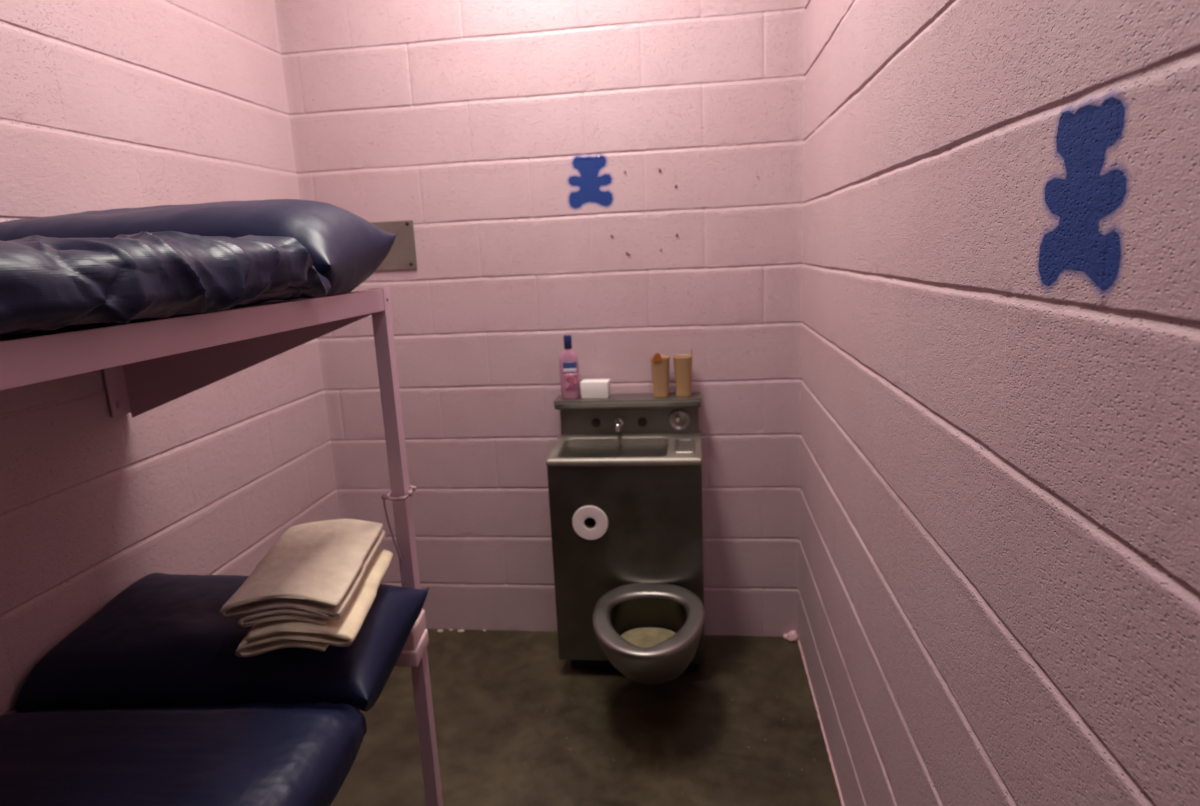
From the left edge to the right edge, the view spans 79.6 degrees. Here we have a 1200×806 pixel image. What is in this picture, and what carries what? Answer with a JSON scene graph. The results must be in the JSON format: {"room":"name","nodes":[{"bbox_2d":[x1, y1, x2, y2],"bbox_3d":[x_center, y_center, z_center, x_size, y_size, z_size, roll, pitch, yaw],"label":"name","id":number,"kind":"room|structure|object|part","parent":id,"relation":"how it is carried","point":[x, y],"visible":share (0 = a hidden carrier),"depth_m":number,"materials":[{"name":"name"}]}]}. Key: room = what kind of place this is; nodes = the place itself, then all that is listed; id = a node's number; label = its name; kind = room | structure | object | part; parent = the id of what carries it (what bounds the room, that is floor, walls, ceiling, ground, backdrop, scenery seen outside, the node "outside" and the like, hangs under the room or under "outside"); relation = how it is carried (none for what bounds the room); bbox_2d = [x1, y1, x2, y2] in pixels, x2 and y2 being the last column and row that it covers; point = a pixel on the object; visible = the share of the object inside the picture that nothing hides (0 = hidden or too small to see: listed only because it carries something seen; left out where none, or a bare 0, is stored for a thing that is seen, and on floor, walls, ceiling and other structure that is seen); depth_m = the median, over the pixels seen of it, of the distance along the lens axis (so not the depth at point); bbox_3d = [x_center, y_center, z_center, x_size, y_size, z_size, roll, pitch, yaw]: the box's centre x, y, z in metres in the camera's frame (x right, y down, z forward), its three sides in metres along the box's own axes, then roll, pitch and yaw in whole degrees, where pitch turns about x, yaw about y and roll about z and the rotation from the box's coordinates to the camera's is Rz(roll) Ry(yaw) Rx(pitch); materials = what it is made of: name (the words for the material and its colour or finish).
{"room":"prison interior","nodes":[
{"label":"prison interior","id":0,"kind":"room"},
{"bbox_2d":[0,0,339,714],"bbox_3d":[-1.360,-0.209,1.169,0.124,3.048,3.200,-1,12,7],"label":"wall","id":1,"kind":"structure","parent":0,"point":[105,104],"depth_m":1.88,"materials":[{"name":"pink paint"}]},
{"bbox_2d":[274,0,804,636],"bbox_3d":[-0.197,-0.577,2.651,1.818,3.048,0.125,-1,12,7],"label":"wall","id":2,"kind":"structure","parent":0,"point":[466,121],"depth_m":2.59,"materials":[{"name":"pink paint"}]},
{"bbox_2d":[370,220,416,270],"bbox_3d":[-0.767,-0.581,2.660,0.173,0.176,0.014,-1,12,7],"label":"cover plate","id":3,"kind":"object","parent":2,"relation":"attached to","point":[402,255],"visible":0.5,"depth_m":2.65,"materials":[{"name":"grey metal"}]},
{"bbox_2d":[569,155,612,207],"bbox_3d":[-0.035,-0.777,2.528,0.177,0.198,0.005,-1,12,7],"label":"bear stencil","id":4,"kind":"object","parent":2,"relation":"attached to","point":[589,184],"visible":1,"depth_m":2.53},
{"bbox_2d":[783,630,798,641],"bbox_3d":[0.735,0.894,2.770,0.058,0.038,0.047,-1,12,7],"label":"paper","id":5,"kind":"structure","parent":2,"relation":"attached to","point":[792,636],"depth_m":2.76,"materials":[{"name":"pink"}]},
{"bbox_2d":[330,629,840,805],"bbox_3d":[-0.329,1.311,1.369,2.058,0.100,3.440,-1,12,7],"label":"floor","id":6,"kind":"structure","parent":0,"point":[516,724],"depth_m":2.29,"materials":[{"name":"concrete"}]},
{"bbox_2d":[0,288,442,805],"bbox_3d":[-0.946,0.648,0.924,0.724,1.436,2.054,-1,12,7],"label":"bunk bed","id":7,"kind":"object","parent":6,"relation":"on","point":[147,365],"visible":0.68,"depth_m":1.72,"materials":[{"name":"pink metal"}]},
{"bbox_3d":[-0.656,-0.033,0.737,0.050,0.050,1.980,-1,12,7],"label":"rail","id":8,"kind":"part","parent":7,"relation":"part of","materials":[{"name":"pink metal"}]},
{"bbox_2d":[0,199,396,335],"bbox_3d":[-0.948,-0.160,0.768,0.781,0.207,1.975,-1,12,7],"label":"mattress","id":9,"kind":"object","parent":7,"relation":"on","point":[121,265],"visible":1,"depth_m":1.05,"materials":[{"name":"blue plastic"}]},
{"bbox_2d":[0,573,428,805],"bbox_3d":[-0.911,0.723,0.943,0.774,0.224,1.952,-1,12,7],"label":"mattress","id":10,"kind":"object","parent":7,"relation":"on","point":[149,701],"visible":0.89,"depth_m":1.49,"materials":[{"name":"blue plastic"}]},
{"bbox_2d":[14,573,428,711],"bbox_3d":[-0.832,0.550,1.669,0.748,0.193,0.445,-1,12,7],"label":"pillow","id":11,"kind":"object","parent":10,"relation":"on","point":[164,641],"depth_m":1.53,"materials":[{"name":"blue plastic"}]},
{"bbox_2d":[235,549,392,656],"bbox_3d":[-0.620,0.429,1.605,0.238,0.085,0.353,-3,12,-1],"label":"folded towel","id":12,"kind":"object","parent":10,"relation":"on","point":[265,637],"visible":0.44,"depth_m":1.45,"materials":[{"name":"beige fabric"}]},
{"bbox_2d":[219,519,385,626],"bbox_3d":[-0.643,0.368,1.604,0.242,0.099,0.358,-3,12,0],"label":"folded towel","id":13,"kind":"object","parent":12,"relation":"on","point":[313,572],"visible":1,"depth_m":1.52,"materials":[{"name":"beige fabric"}]},
{"bbox_3d":[-0.855,-0.091,1.771,0.700,0.250,0.004,-1,12,7],"label":"gusset plate","id":14,"kind":"part","parent":7,"relation":"part of","materials":[{"name":"pink metal"}]},
{"bbox_2d":[381,485,416,560],"bbox_3d":[-0.497,0.304,1.824,0.075,0.187,0.070,-1,12,7],"label":"cord","id":15,"kind":"object","parent":7,"relation":"attached to","point":[409,493],"visible":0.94,"depth_m":1.79,"materials":[{"name":"pink fabric"}]},
{"bbox_3d":[-0.491,0.430,1.855,0.035,1.436,0.034,-1,12,7],"label":"post","id":16,"kind":"part","parent":7,"relation":"part of","materials":[{"name":"pink metal"}]},
{"bbox_2d":[437,629,485,631],"bbox_3d":[-0.568,0.933,2.952,0.202,0.004,0.018,-2,12,5],"label":"flake","id":17,"kind":"object","parent":6,"relation":"on","point":[449,629],"visible":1,"depth_m":2.95,"materials":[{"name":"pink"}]},
{"bbox_2d":[546,392,704,684],"bbox_3d":[0.082,0.522,2.400,0.525,0.978,0.763,-1,12,7],"label":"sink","id":18,"kind":"object","parent":6,"relation":"on","point":[629,599],"visible":0.99,"depth_m":2.46,"materials":[{"name":"silver metal"}]},
{"bbox_2d":[559,335,579,398],"bbox_3d":[-0.112,-0.132,2.615,0.071,0.230,0.042,-1,12,7],"label":"shampoo bottle","id":19,"kind":"object","parent":18,"relation":"on","point":[568,361],"visible":1,"depth_m":2.60,"materials":[{"name":"pink plastic"}]},
{"bbox_2d":[572,505,608,539],"bbox_3d":[-0.029,0.402,2.507,0.125,0.125,0.092,-1,12,7],"label":"toilet roll","id":20,"kind":"object","parent":18,"relation":"in","point":[587,528],"visible":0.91,"depth_m":2.46,"materials":[{"name":"white paper"}]},
{"bbox_2d":[580,379,610,398],"bbox_3d":[-0.015,-0.052,2.621,0.103,0.062,0.060,0,12,11],"label":"soap box","id":21,"kind":"object","parent":18,"relation":"on","point":[590,388],"visible":1,"depth_m":2.59,"materials":[{"name":"white"}]},
{"bbox_3d":[0.066,0.080,2.616,0.032,0.038,0.060,-1,12,7],"label":"spout","id":22,"kind":"part","parent":18,"relation":"part of","materials":[{"name":"silver metal"}]},
{"bbox_2d":[546,430,701,465],"bbox_3d":[0.097,0.207,2.558,0.525,0.151,0.310,-1,12,7],"label":"basin","id":23,"kind":"object","parent":18,"relation":"in","point":[572,447],"depth_m":2.54,"materials":[{"name":"grey metal"}]},
{"bbox_2d":[554,399,700,409],"bbox_3d":[0.101,0.001,2.616,0.523,0.045,0.118,-1,12,7],"label":"shelf","id":24,"kind":"object","parent":18,"relation":"attached to","point":[559,404],"depth_m":2.57,"materials":[{"name":"grey metal"}]},
{"bbox_3d":[0.108,0.056,2.663,0.507,0.126,0.050,-1,12,7],"label":"splash panel","id":25,"kind":"part","parent":18,"relation":"part of","materials":[{"name":"grey metal"}]},
{"bbox_3d":[0.157,0.802,2.292,0.354,0.278,0.455,-1,12,7],"label":"toilet bowl","id":26,"kind":"part","parent":18,"relation":"part of","materials":[{"name":"silver metal"}]},
{"bbox_2d":[650,353,669,397],"bbox_3d":[0.216,-0.103,2.573,0.069,0.161,0.071,-1,12,7],"label":"tumbler","id":27,"kind":"object","parent":18,"relation":"on","point":[659,363],"visible":1,"depth_m":2.55,"materials":[{"name":"brown plastic"}]},
{"bbox_2d":[673,348,692,396],"bbox_3d":[0.296,-0.110,2.566,0.069,0.170,0.069,-1,12,7],"label":"tumbler","id":28,"kind":"object","parent":18,"relation":"on","point":[682,364],"visible":1,"depth_m":2.54,"materials":[{"name":"brown plastic"}]},
{"bbox_2d":[797,0,1199,805],"bbox_3d":[0.557,-0.246,0.918,0.125,3.048,3.200,-1,12,7],"label":"wall","id":29,"kind":"structure","parent":0,"point":[999,532],"depth_m":0.92,"materials":[{"name":"pink paint"}]},
{"bbox_2d":[798,639,843,805],"bbox_3d":[0.580,1.219,1.336,0.012,0.010,2.980,-1,12,7],"label":"trim","id":30,"kind":"structure","parent":29,"relation":"attached to","point":[799,645],"depth_m":2.24,"materials":[{"name":"pink paint"}]},
{"bbox_2d":[1038,96,1125,291],"bbox_3d":[0.472,-0.201,0.706,0.006,0.196,0.172,-1,12,7],"label":"bear stencil","id":31,"kind":"object","parent":29,"relation":"attached to","point":[1085,196],"visible":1,"depth_m":0.70}
]}

